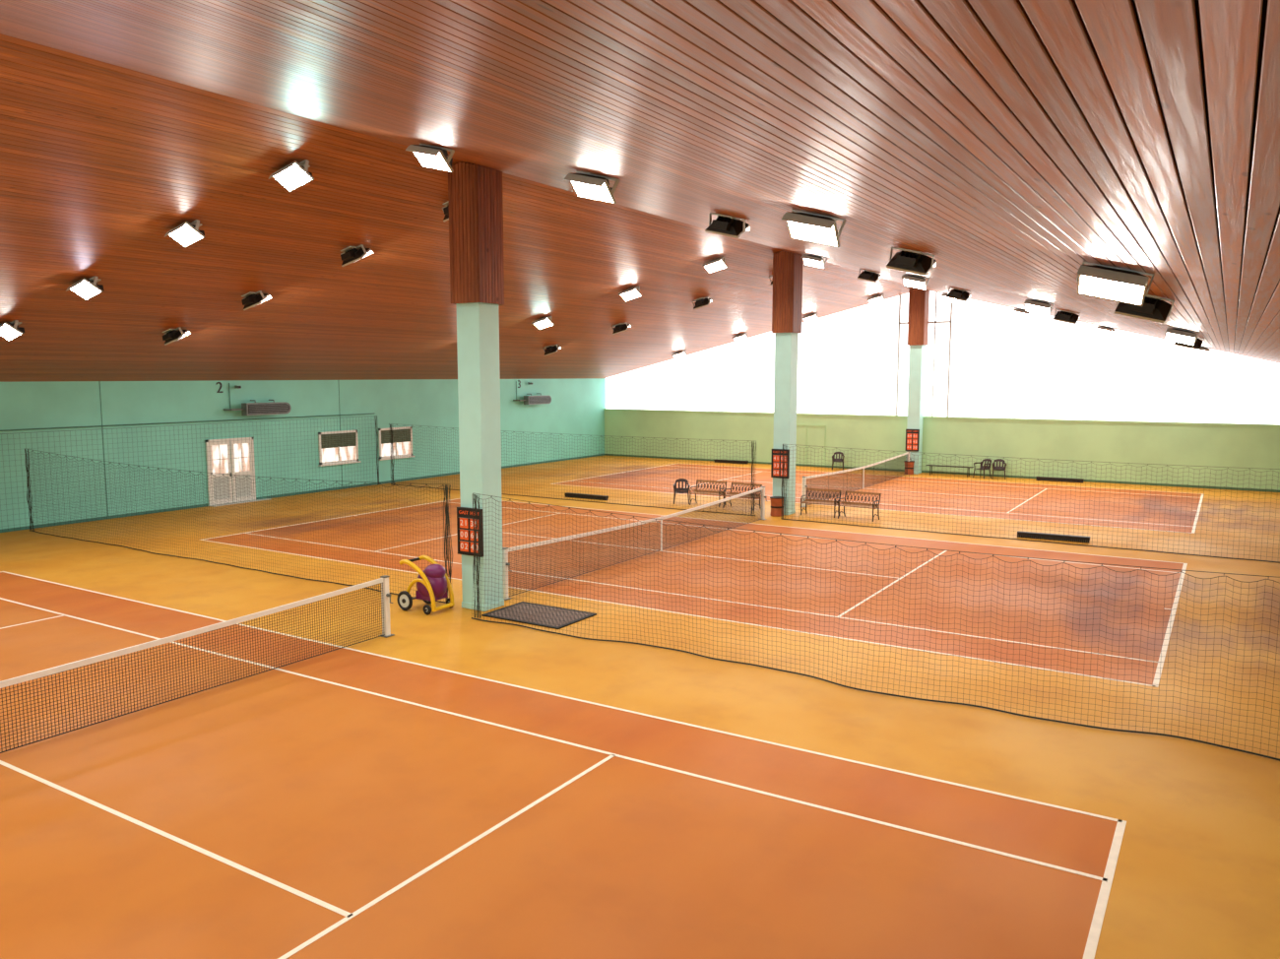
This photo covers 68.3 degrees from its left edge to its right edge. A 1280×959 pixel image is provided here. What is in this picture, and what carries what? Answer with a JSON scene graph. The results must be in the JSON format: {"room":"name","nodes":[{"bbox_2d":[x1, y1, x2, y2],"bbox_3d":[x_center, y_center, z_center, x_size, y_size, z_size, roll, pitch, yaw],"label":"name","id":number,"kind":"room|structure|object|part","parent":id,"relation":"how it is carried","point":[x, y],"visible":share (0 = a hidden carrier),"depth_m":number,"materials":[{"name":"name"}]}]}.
{"room":"sports hall","nodes":[
{"label":"sports hall","id":0,"kind":"room"},
{"bbox_2d":[0,378,605,529],"bbox_3d":[-14.823,-1.387,34.314,0.272,4.469,48.450,4,7,32],"label":"wall","id":1,"kind":"structure","parent":0,"point":[576,407],"depth_m":34.03,"materials":[{"name":"teal paint"}]},
{"bbox_2d":[208,441,232,505],"bbox_3d":[-15.014,-0.240,33.808,0.095,2.240,0.840,4,7,32],"label":"leaf","id":2,"kind":"object","parent":1,"relation":"attached to","point":[224,450],"visible":0.97,"depth_m":33.82,"materials":[{"name":"white paint"}]},
{"bbox_2d":[205,437,270,506],"bbox_3d":[-14.571,-0.329,34.338,0.300,2.360,2.380,4,7,32],"label":"frame","id":3,"kind":"object","parent":1,"relation":"attached to","point":[243,438],"visible":0.88,"depth_m":33.92,"materials":[{"name":"white paint"}]},
{"bbox_2d":[230,439,254,502],"bbox_3d":[-14.572,-0.324,34.565,0.040,2.240,0.840,4,7,32],"label":"leaf","id":4,"kind":"object","parent":1,"relation":"attached to","point":[244,444],"visible":0.95,"depth_m":34.55,"materials":[{"name":"white paint"}]},
{"bbox_2d":[223,383,291,415],"bbox_3d":[-14.032,-2.962,34.632,0.575,1.170,2.482,4,7,32],"label":"wall heater","id":5,"kind":"object","parent":1,"relation":"attached to","point":[278,408],"visible":1,"depth_m":34.55,"materials":[{"name":"grey metal"}]},
{"bbox_2d":[0,453,604,532],"bbox_3d":[-14.786,0.803,34.385,0.020,0.100,48.200,4,7,32],"label":"baseboard","id":6,"kind":"structure","parent":1,"relation":"attached to","point":[520,465],"depth_m":35.77,"materials":[{"name":"teal paint"}]},
{"bbox_2d":[320,432,356,448],"bbox_3d":[-12.215,-1.585,38.228,0.034,0.558,1.770,4,7,32],"label":"roller blind","id":7,"kind":"object","parent":1,"relation":"attached to","point":[332,444],"visible":1,"depth_m":38.20,"materials":[{"name":"grey fabric"}]},
{"bbox_2d":[318,430,360,466],"bbox_3d":[-12.181,-1.290,38.240,0.140,1.350,2.050,4,7,32],"label":"frame","id":8,"kind":"object","parent":1,"relation":"attached to","point":[341,431],"visible":1,"depth_m":38.20,"materials":[{"name":"white paint"}]},
{"bbox_2d":[321,446,356,462],"bbox_3d":[-12.230,-1.040,38.298,0.015,0.560,1.770,4,7,32],"label":"pane","id":9,"kind":"object","parent":1,"relation":"attached to","point":[345,452],"visible":1,"depth_m":38.28,"materials":[{"name":"white glass"}]},
{"bbox_2d":[381,441,410,456],"bbox_3d":[-10.591,-1.329,40.913,0.015,0.560,1.730,4,7,32],"label":"pane","id":10,"kind":"object","parent":1,"relation":"attached to","point":[386,447],"visible":0.86,"depth_m":40.97,"materials":[{"name":"white glass"}]},
{"bbox_2d":[381,428,410,444],"bbox_3d":[-10.576,-1.875,40.843,0.034,0.558,1.730,4,7,32],"label":"roller blind","id":11,"kind":"object","parent":1,"relation":"attached to","point":[385,434],"visible":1,"depth_m":40.84,"materials":[{"name":"grey fabric"}]},
{"bbox_2d":[378,426,415,460],"bbox_3d":[-10.542,-1.579,40.855,0.140,1.350,2.010,4,7,32],"label":"frame","id":12,"kind":"object","parent":1,"relation":"attached to","point":[404,427],"visible":0.88,"depth_m":40.76,"materials":[{"name":"white paint"}]},
{"bbox_2d":[512,381,551,404],"bbox_3d":[-5.490,-4.433,48.258,0.575,1.170,2.482,4,7,32],"label":"wall heater","id":13,"kind":"object","parent":1,"relation":"attached to","point":[528,400],"visible":1,"depth_m":48.09,"materials":[{"name":"grey metal"}]},
{"bbox_2d":[0,455,1279,958],"bbox_3d":[0.481,2.013,24.945,36.600,0.200,48.800,4,7,32],"label":"floor","id":14,"kind":"structure","parent":0,"point":[338,796],"depth_m":12.11,"materials":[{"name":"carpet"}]},
{"bbox_2d":[0,413,379,532],"bbox_3d":[-19.197,0.144,26.881,0.172,3.007,30.609,4,7,32],"label":"net","id":15,"kind":"object","parent":14,"relation":"on","point":[377,469],"visible":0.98,"depth_m":32.58,"materials":[{"name":"black fabric"}]},
{"bbox_2d":[0,575,394,753],"bbox_3d":[-7.894,2.860,11.441,0.280,1.086,13.000,4,7,32],"label":"net","id":16,"kind":"object","parent":14,"relation":"on","point":[385,596],"visible":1,"depth_m":13.74,"materials":[{"name":"black fabric"}]},
{"bbox_2d":[24,448,452,603],"bbox_3d":[-10.969,0.814,23.500,16.859,2.477,0.167,4,7,32],"label":"net","id":17,"kind":"object","parent":14,"relation":"on","point":[447,524],"visible":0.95,"depth_m":22.64,"materials":[{"name":"black fabric"}]},
{"bbox_2d":[397,555,454,614],"bbox_3d":[-4.252,2.080,18.792,0.958,1.018,0.720,4,7,32],"label":"cart","id":18,"kind":"object","parent":14,"relation":"on","point":[432,582],"visible":1,"depth_m":18.55,"materials":[{"name":"purple plastic"}]},
{"bbox_3d":[-4.134,2.035,18.713,0.680,0.750,0.520,4,7,32],"label":"tank","id":19,"kind":"part","parent":18,"relation":"part of","materials":[{"name":"purple plastic"}]},
{"bbox_2d":[456,302,504,611],"bbox_3d":[-3.167,-0.456,18.720,0.604,6.080,0.604,4,7,32],"label":"column","id":20,"kind":"structure","parent":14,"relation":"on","point":[478,323],"depth_m":18.47,"materials":[{"name":"green paint"}]},
{"bbox_2d":[456,507,483,557],"bbox_3d":[-3.351,1.028,18.590,0.620,0.940,0.080,4,7,32],"label":"scoreboard","id":21,"kind":"object","parent":20,"relation":"attached to","point":[465,525],"visible":0.82,"depth_m":18.59,"materials":[{"name":"black plastic"}]},
{"bbox_2d":[448,161,504,305],"bbox_3d":[-3.165,-4.720,18.245,0.744,2.621,0.744,4,7,32],"label":"cladding","id":22,"kind":"object","parent":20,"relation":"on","point":[475,191],"depth_m":17.97,"materials":[{"name":"brown wood"}]},
{"bbox_2d":[481,601,596,629],"bbox_3d":[-1.959,2.630,18.363,1.850,0.025,1.260,4,7,32],"label":"doormat","id":23,"kind":"object","parent":14,"relation":"on","point":[533,610],"visible":0.99,"depth_m":18.31,"materials":[{"name":"black rubber"}]},
{"bbox_2d":[388,423,756,515],"bbox_3d":[-3.380,-0.577,35.495,16.955,2.597,0.108,4,7,32],"label":"net","id":24,"kind":"object","parent":14,"relation":"on","point":[392,431],"visible":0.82,"depth_m":34.83,"materials":[{"name":"black fabric"}]},
{"bbox_2d":[564,492,608,500],"bbox_3d":[-1.991,0.631,35.733,1.902,0.161,0.322,4,7,32],"label":"brush","id":25,"kind":"object","parent":14,"relation":"on","point":[567,494],"visible":0.91,"depth_m":35.57,"materials":[{"name":"plastic"}]},
{"bbox_2d":[0,463,1203,958],"bbox_3d":[0.624,1.887,25.161,23.850,0.004,43.366,4,7,32],"label":"court lines","id":26,"kind":"object","parent":14,"relation":"on","point":[1099,914],"visible":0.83,"depth_m":11.35,"materials":[{"name":"paint"}]},
{"bbox_2d":[503,486,767,600],"bbox_3d":[0.606,1.357,24.996,0.280,1.086,13.000,4,7,32],"label":"net","id":27,"kind":"object","parent":14,"relation":"on","point":[624,546],"visible":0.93,"depth_m":23.42,"materials":[{"name":"fabric"}]},
{"bbox_2d":[673,478,690,504],"bbox_3d":[1.513,0.431,34.393,0.616,0.863,0.677,0,6,3],"label":"armchair","id":28,"kind":"object","parent":14,"relation":"on","point":[681,490],"visible":0.95,"depth_m":34.56,"materials":[{"name":"grey plastic"}]},
{"bbox_2d":[689,479,727,505],"bbox_3d":[2.444,0.495,33.843,1.220,0.864,0.642,4,7,29],"label":"park bench","id":29,"kind":"object","parent":14,"relation":"on","point":[720,493],"visible":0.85,"depth_m":33.92,"materials":[{"name":"wood"}]},
{"bbox_2d":[714,458,748,463],"bbox_3d":[4.855,-0.945,49.938,1.902,0.161,0.322,4,7,32],"label":"brush","id":30,"kind":"object","parent":14,"relation":"on","point":[716,460],"visible":0.97,"depth_m":49.81,"materials":[{"name":"plastic"}]},
{"bbox_2d":[722,482,762,510],"bbox_3d":[3.591,0.582,33.074,1.220,0.864,0.641,4,8,35],"label":"park bench","id":31,"kind":"object","parent":14,"relation":"on","point":[731,493],"visible":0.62,"depth_m":33.25,"materials":[{"name":"wood"}]},
{"bbox_2d":[769,496,783,516],"bbox_3d":[4.544,0.893,31.283,0.476,0.630,0.476,4,7,32],"label":"waste bin","id":32,"kind":"object","parent":14,"relation":"on","point":[776,501],"visible":0.86,"depth_m":31.11,"materials":[{"name":"brown wood"}]},
{"bbox_2d":[772,332,798,514],"bbox_3d":[4.846,-1.873,31.498,0.604,6.080,0.604,4,7,32],"label":"shaft","id":33,"kind":"object","parent":14,"relation":"on","point":[786,344],"visible":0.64,"depth_m":31.21,"materials":[{"name":"green paint"}]},
{"bbox_2d":[770,448,789,478],"bbox_3d":[4.663,-0.528,31.353,0.620,0.960,0.080,4,7,32],"label":"scoreboard","id":34,"kind":"object","parent":33,"relation":"attached to","point":[777,454],"visible":0.77,"depth_m":31.36,"materials":[{"name":"black plastic"}]},
{"bbox_2d":[771,251,802,333],"bbox_3d":[4.849,-6.137,31.024,0.744,2.621,0.744,4,7,32],"label":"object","id":35,"kind":"structure","parent":33,"relation":"on","point":[787,304],"depth_m":30.73,"materials":[{"name":"brown wood"}]},
{"bbox_2d":[800,488,841,517],"bbox_3d":[6.004,0.776,31.345,1.220,0.864,0.641,4,7,30],"label":"park bench","id":36,"kind":"object","parent":14,"relation":"on","point":[829,502],"visible":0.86,"depth_m":31.44,"materials":[{"name":"wood"}]},
{"bbox_2d":[832,451,844,470],"bbox_3d":[9.770,-0.911,46.501,0.616,0.863,0.677,2,7,15],"label":"armchair","id":37,"kind":"object","parent":14,"relation":"on","point":[836,453],"visible":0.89,"depth_m":46.65,"materials":[{"name":"brown plastic"}]},
{"bbox_2d":[801,450,911,507],"bbox_3d":[9.212,-0.165,38.719,0.280,1.086,13.000,4,7,32],"label":"net","id":38,"kind":"object","parent":14,"relation":"on","point":[879,480],"visible":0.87,"depth_m":38.09,"materials":[{"name":"black fabric"}]},
{"bbox_2d":[837,490,881,521],"bbox_3d":[7.109,0.859,30.602,1.220,0.864,0.642,5,8,35],"label":"park bench","id":39,"kind":"object","parent":14,"relation":"on","point":[845,503],"visible":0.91,"depth_m":30.70,"materials":[{"name":"wood"}]},
{"bbox_2d":[471,493,1279,761],"bbox_3d":[4.174,1.947,13.494,17.304,2.455,0.426,4,7,32],"label":"net","id":40,"kind":"object","parent":14,"relation":"on","point":[476,497],"visible":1,"depth_m":13.86,"materials":[{"name":"black fabric"}]},
{"bbox_2d":[904,460,914,474],"bbox_3d":[12.637,-0.548,44.282,0.476,0.630,0.476,4,7,32],"label":"waste bin","id":41,"kind":"object","parent":14,"relation":"on","point":[910,468],"visible":0.82,"depth_m":44.09,"materials":[{"name":"orange metal"}]},
{"bbox_2d":[905,345,925,474],"bbox_3d":[12.992,-3.313,44.488,0.604,6.080,0.604,4,7,32],"label":"shaft","id":42,"kind":"object","parent":14,"relation":"on","point":[917,352],"visible":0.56,"depth_m":44.19,"materials":[{"name":"paint"}]},
{"bbox_2d":[905,429,919,451],"bbox_3d":[12.809,-1.849,44.356,0.620,1.040,0.080,4,7,32],"label":"scoreboard","id":43,"kind":"object","parent":42,"relation":"attached to","point":[912,435],"visible":1,"depth_m":44.33,"materials":[{"name":"black plastic"}]},
{"bbox_2d":[907,288,929,345],"bbox_3d":[12.995,-7.577,44.014,0.744,2.621,0.744,4,7,32],"label":"column","id":44,"kind":"structure","parent":42,"relation":"on","point":[919,299],"depth_m":43.72,"materials":[{"name":"brown wood"}]},
{"bbox_2d":[926,464,973,476],"bbox_3d":[14.344,-0.397,43.726,2.100,0.456,0.340,4,7,32],"label":"bench","id":45,"kind":"object","parent":14,"relation":"on","point":[927,465],"visible":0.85,"depth_m":43.62,"materials":[{"name":"metal"}]},
{"bbox_2d":[972,458,991,478],"bbox_3d":[15.570,-0.494,42.788,0.677,0.863,0.616,-4,8,-35],"label":"armchair","id":46,"kind":"object","parent":14,"relation":"on","point":[985,460],"visible":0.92,"depth_m":42.84,"materials":[{"name":"brown plastic"}]},
{"bbox_2d":[991,458,1006,478],"bbox_3d":[16.184,-0.465,42.530,0.616,0.863,0.677,2,7,20],"label":"armchair","id":47,"kind":"object","parent":14,"relation":"on","point":[996,468],"visible":0.98,"depth_m":42.66,"materials":[{"name":"brown plastic"}]},
{"bbox_2d":[780,444,1279,563],"bbox_3d":[11.924,0.581,25.846,17.320,2.447,0.111,4,7,32],"label":"net","id":48,"kind":"object","parent":14,"relation":"on","point":[784,468],"visible":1,"depth_m":26.55,"materials":[{"name":"black fabric"}]},
{"bbox_2d":[1017,530,1089,542],"bbox_3d":[11.766,1.626,26.861,1.902,0.161,0.322,4,7,29],"label":"brush","id":49,"kind":"object","parent":14,"relation":"on","point":[1054,537],"visible":0.94,"depth_m":26.73,"materials":[{"name":"metal"}]},
{"bbox_2d":[1035,476,1084,482],"bbox_3d":[18.476,0.002,41.501,1.902,0.161,0.322,4,7,32],"label":"brush","id":50,"kind":"object","parent":14,"relation":"on","point":[1048,479],"visible":0.94,"depth_m":41.37,"materials":[{"name":"metal"}]},
{"bbox_2d":[0,0,1279,382],"bbox_3d":[0.512,-4.519,24.261,36.600,4.725,48.900,4,7,32],"label":"ceiling","id":51,"kind":"structure","parent":0,"point":[1015,145],"depth_m":10.04,"materials":[{"name":"brown wood"}]},
{"bbox_2d":[0,320,24,341],"bbox_3d":[-14.901,-3.515,22.270,0.740,0.483,0.552,4,7,32],"label":"floodlight","id":52,"kind":"object","parent":51,"relation":"hanging from","point":[9,331],"visible":1,"depth_m":22.18,"materials":[{"name":"white glass"}]},
{"bbox_2d":[65,276,104,300],"bbox_3d":[-11.931,-4.125,20.340,0.740,0.483,0.552,4,7,32],"label":"floodlight","id":53,"kind":"object","parent":51,"relation":"hanging from","point":[87,288],"visible":1,"depth_m":20.26,"materials":[{"name":"white glass"}]},
{"bbox_2d":[162,327,191,345],"bbox_3d":[-12.705,-3.904,25.772,0.740,0.483,0.552,4,7,32],"label":"floodlight","id":54,"kind":"object","parent":51,"relation":"hanging from","point":[171,335],"visible":1,"depth_m":25.59,"materials":[{"name":"black metal"}]},
{"bbox_2d":[164,219,205,248],"bbox_3d":[-8.790,-4.769,18.299,0.740,0.483,0.552,4,7,32],"label":"floodlight","id":55,"kind":"object","parent":51,"relation":"hanging from","point":[186,233],"visible":1,"depth_m":18.22,"materials":[{"name":"white glass"}]},
{"bbox_2d":[241,290,271,310],"bbox_3d":[-9.735,-4.513,23.841,0.740,0.483,0.552,4,7,32],"label":"floodlight","id":56,"kind":"object","parent":51,"relation":"hanging from","point":[250,299],"visible":1,"depth_m":23.66,"materials":[{"name":"black metal"}]},
{"bbox_2d":[268,159,314,191],"bbox_3d":[-6.074,-5.326,16.534,0.740,0.483,0.552,4,7,32],"label":"floodlight","id":57,"kind":"object","parent":51,"relation":"hanging from","point":[294,175],"visible":1,"depth_m":16.46,"materials":[{"name":"white glass"}]},
{"bbox_2d":[340,244,373,266],"bbox_3d":[-6.594,-5.157,21.801,0.740,0.483,0.552,4,7,32],"label":"floodlight","id":58,"kind":"object","parent":51,"relation":"hanging from","point":[351,254],"visible":1,"depth_m":21.62,"materials":[{"name":"black metal"}]},
{"bbox_2d":[405,143,454,172],"bbox_3d":[-3.233,-5.054,14.782,0.742,0.492,0.552,4,7,32],"label":"floodlight","id":59,"kind":"object","parent":51,"relation":"hanging from","point":[430,157],"visible":0.99,"depth_m":14.69,"materials":[{"name":"white glass"}]},
{"bbox_2d":[442,200,448,222],"bbox_3d":[-3.878,-5.714,20.036,0.740,0.483,0.552,4,7,32],"label":"floodlight","id":60,"kind":"object","parent":51,"relation":"hanging from","point":[445,209],"visible":0.2,"depth_m":19.93,"materials":[{"name":"metal"}]},
{"bbox_2d":[531,316,554,329],"bbox_3d":[-3.467,-5.621,33.835,0.740,0.483,0.552,4,7,32],"label":"floodlight","id":61,"kind":"object","parent":51,"relation":"hanging from","point":[543,323],"visible":1,"depth_m":33.75,"materials":[{"name":"white glass"}]},
{"bbox_2d":[543,344,561,355],"bbox_3d":[-3.766,-5.484,40.027,0.740,0.483,0.552,4,7,32],"label":"floodlight","id":62,"kind":"object","parent":51,"relation":"hanging from","point":[549,350],"visible":1,"depth_m":39.85,"materials":[{"name":"black metal"}]},
{"bbox_2d":[564,171,619,203],"bbox_3d":[-0.645,-4.117,13.264,0.742,0.492,0.552,4,7,32],"label":"floodlight","id":63,"kind":"object","parent":51,"relation":"hanging from","point":[585,185],"visible":1,"depth_m":13.18,"materials":[{"name":"white glass"}]},
{"bbox_2d":[611,321,631,334],"bbox_3d":[-0.795,-6.093,38.096,0.740,0.483,0.552,4,7,32],"label":"floodlight","id":64,"kind":"object","parent":51,"relation":"hanging from","point":[619,327],"visible":1,"depth_m":37.92,"materials":[{"name":"black metal"}]},
{"bbox_2d":[618,285,641,301],"bbox_3d":[-0.327,-6.265,31.794,0.740,0.483,0.552,4,7,32],"label":"floodlight","id":65,"kind":"object","parent":51,"relation":"hanging from","point":[630,293],"visible":1,"depth_m":31.71,"materials":[{"name":"white glass"}]},
{"bbox_2d":[671,350,687,359],"bbox_3d":[2.078,-6.517,49.346,0.740,0.483,0.552,4,7,32],"label":"floodlight","id":66,"kind":"object","parent":51,"relation":"hanging from","point":[680,354],"visible":1,"depth_m":49.25,"materials":[{"name":"white glass"}]},
{"bbox_2d":[692,296,711,309],"bbox_3d":[2.345,-6.737,36.056,0.740,0.483,0.552,4,7,32],"label":"floodlight","id":67,"kind":"object","parent":51,"relation":"hanging from","point":[704,301],"visible":1,"depth_m":35.88,"materials":[{"name":"black metal"}]},
{"bbox_2d":[702,256,727,273],"bbox_3d":[2.389,-6.822,30.029,0.740,0.483,0.552,4,7,32],"label":"floodlight","id":68,"kind":"object","parent":51,"relation":"hanging from","point":[719,264],"visible":1,"depth_m":29.95,"materials":[{"name":"white glass"}]},
{"bbox_2d":[704,212,750,238],"bbox_3d":[1.551,-4.505,16.765,0.742,0.492,0.552,4,7,32],"label":"floodlight","id":69,"kind":"object","parent":51,"relation":"hanging from","point":[728,225],"visible":1,"depth_m":16.61,"materials":[{"name":"black metal"}]},
{"bbox_2d":[732,332,748,342],"bbox_3d":[5.049,-7.127,47.415,0.740,0.483,0.552,4,7,32],"label":"floodlight","id":70,"kind":"object","parent":51,"relation":"hanging from","point":[739,338],"visible":1,"depth_m":47.33,"materials":[{"name":"white glass"}]},
{"bbox_2d":[802,313,818,322],"bbox_3d":[8.189,-7.771,45.375,0.740,0.483,0.552,4,7,32],"label":"floodlight","id":71,"kind":"object","parent":51,"relation":"hanging from","point":[812,317],"visible":1,"depth_m":45.28,"materials":[{"name":"white glass"}]},
{"bbox_2d":[781,209,845,247],"bbox_3d":[2.155,-3.102,11.620,0.742,0.492,0.552,4,7,32],"label":"floodlight","id":72,"kind":"object","parent":51,"relation":"hanging from","point":[801,225],"visible":1,"depth_m":11.54,"materials":[{"name":"white glass"}]},
{"bbox_2d":[800,254,827,268],"bbox_3d":[5.230,-6.551,28.278,0.742,0.492,0.552,4,7,32],"label":"floodlight","id":73,"kind":"object","parent":51,"relation":"hanging from","point":[815,261],"visible":0.98,"depth_m":28.20,"materials":[{"name":"white glass"}]},
{"bbox_2d":[857,268,880,282],"bbox_3d":[7.902,-7.023,32.539,0.742,0.492,0.552,4,7,32],"label":"floodlight","id":74,"kind":"object","parent":51,"relation":"hanging from","point":[870,276],"visible":0.98,"depth_m":32.39,"materials":[{"name":"black metal"}]},
{"bbox_2d":[867,293,884,305],"bbox_3d":[10.905,-8.328,43.609,0.740,0.483,0.552,4,7,32],"label":"floodlight","id":75,"kind":"object","parent":51,"relation":"hanging from","point":[877,298],"visible":1,"depth_m":43.53,"materials":[{"name":"white glass"}]},
{"bbox_2d":[886,247,936,275],"bbox_3d":[4.351,-3.490,15.122,0.742,0.492,0.552,4,7,32],"label":"floodlight","id":76,"kind":"object","parent":51,"relation":"hanging from","point":[906,260],"visible":0.99,"depth_m":14.97,"materials":[{"name":"black metal"}]},
{"bbox_2d":[901,273,929,290],"bbox_3d":[7.818,-5.613,26.759,0.742,0.492,0.552,4,7,32],"label":"floodlight","id":77,"kind":"object","parent":51,"relation":"hanging from","point":[912,281],"visible":0.99,"depth_m":26.68,"materials":[{"name":"white glass"}]},
{"bbox_2d":[941,292,957,303],"bbox_3d":[13.746,-8.057,41.858,0.742,0.492,0.552,4,7,32],"label":"floodlight","id":78,"kind":"object","parent":51,"relation":"hanging from","point":[943,295],"visible":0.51,"depth_m":41.84,"materials":[{"name":"white glass"}]},
{"bbox_2d":[946,287,970,301],"bbox_3d":[10.490,-6.085,31.020,0.742,0.492,0.552,4,7,32],"label":"floodlight","id":79,"kind":"object","parent":51,"relation":"hanging from","point":[956,293],"visible":0.98,"depth_m":30.88,"materials":[{"name":"black metal"}]},
{"bbox_2d":[1013,308,1030,319],"bbox_3d":[16.334,-7.119,40.339,0.742,0.492,0.552,4,7,32],"label":"floodlight","id":80,"kind":"object","parent":51,"relation":"hanging from","point":[1018,312],"visible":0.91,"depth_m":40.27,"materials":[{"name":"white glass"}]},
{"bbox_2d":[1024,298,1054,316],"bbox_3d":[10.618,-4.598,25.116,0.742,0.492,0.552,4,7,32],"label":"floodlight","id":81,"kind":"object","parent":51,"relation":"hanging from","point":[1031,305],"visible":0.98,"depth_m":25.05,"materials":[{"name":"white glass"}]},
{"bbox_2d":[1053,309,1080,323],"bbox_3d":[13.290,-5.071,29.377,0.742,0.492,0.552,4,7,32],"label":"floodlight","id":82,"kind":"object","parent":51,"relation":"hanging from","point":[1064,316],"visible":0.98,"depth_m":29.24,"materials":[{"name":"black metal"}]},
{"bbox_2d":[1096,324,1116,336],"bbox_3d":[19.134,-6.104,38.696,0.742,0.492,0.552,4,7,32],"label":"floodlight","id":83,"kind":"object","parent":51,"relation":"hanging from","point":[1104,330],"visible":0.98,"depth_m":38.62,"materials":[{"name":"white glass"}]},
{"bbox_2d":[1076,261,1153,306],"bbox_3d":[4.997,-2.072,9.952,0.742,0.492,0.552,4,7,32],"label":"floodlight","id":84,"kind":"object","parent":51,"relation":"hanging from","point":[1114,284],"visible":1,"depth_m":9.88,"materials":[{"name":"white glass"}]},
{"bbox_2d":[1114,294,1174,322],"bbox_3d":[7.193,-2.460,13.454,0.742,0.492,0.552,4,7,32],"label":"floodlight","id":85,"kind":"object","parent":51,"relation":"hanging from","point":[1152,309],"visible":0.73,"depth_m":13.30,"materials":[{"name":"black metal"}]},
{"bbox_2d":[1164,325,1199,345],"bbox_3d":[13.460,-3.568,23.447,0.742,0.492,0.552,4,7,32],"label":"floodlight","id":86,"kind":"object","parent":51,"relation":"hanging from","point":[1177,335],"visible":1,"depth_m":23.38,"materials":[{"name":"white glass"}]},
{"bbox_2d":[1174,337,1204,349],"bbox_3d":[16.133,-4.041,27.708,0.742,0.492,0.552,4,7,32],"label":"floodlight","id":87,"kind":"object","parent":51,"relation":"hanging from","point":[1198,343],"visible":0.32,"depth_m":27.58,"materials":[{"name":"black metal"}]},
{"bbox_2d":[1189,346,1211,356],"bbox_3d":[21.977,-5.074,37.028,0.742,0.492,0.552,4,7,32],"label":"floodlight","id":88,"kind":"object","parent":51,"relation":"hanging from","point":[1203,351],"visible":0.68,"depth_m":36.99,"materials":[{"name":"white glass"}]},
{"bbox_2d":[604,410,1279,490],"bbox_3d":[13.296,-1.673,45.220,36.500,2.660,0.250,4,7,32],"label":"wall","id":89,"kind":"structure","parent":0,"point":[1238,448],"depth_m":43.21,"materials":[{"name":"green paint"}]},
{"bbox_2d":[796,424,825,465],"bbox_3d":[8.210,-1.796,48.201,2.618,2.038,0.037,4,7,32],"label":"trim","id":90,"kind":"structure","parent":89,"relation":"attached to","point":[797,424],"depth_m":47.96,"materials":[{"name":"green paint"}]},
{"bbox_2d":[896,292,953,416],"bbox_3d":[13.412,-5.909,44.589,2.470,5.899,0.100,4,7,32],"label":"frame","id":91,"kind":"object","parent":89,"relation":"attached to","point":[951,303],"visible":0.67,"depth_m":44.28,"materials":[{"name":"white metal"}]},
{"bbox_2d":[603,408,1279,426],"bbox_3d":[13.242,-2.986,44.984,36.000,0.080,0.160,4,7,32],"label":"trim","id":92,"kind":"structure","parent":89,"relation":"attached to","point":[1085,420],"depth_m":43.20,"materials":[{"name":"green paint"}]},
{"bbox_2d":[604,453,1279,492],"bbox_3d":[13.233,-0.388,45.243,35.980,0.100,0.020,4,7,32],"label":"baseboard","id":93,"kind":"structure","parent":89,"relation":"attached to","point":[838,467],"depth_m":43.02,"materials":[{"name":"green paint"}]},
{"bbox_2d":[605,290,1279,424],"bbox_3d":[13.304,-6.028,44.744,36.000,6.100,0.030,4,7,32],"label":"window","id":94,"kind":"structure","parent":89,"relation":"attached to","point":[1003,364],"depth_m":43.39,"materials":[{"name":"white"}]}
]}

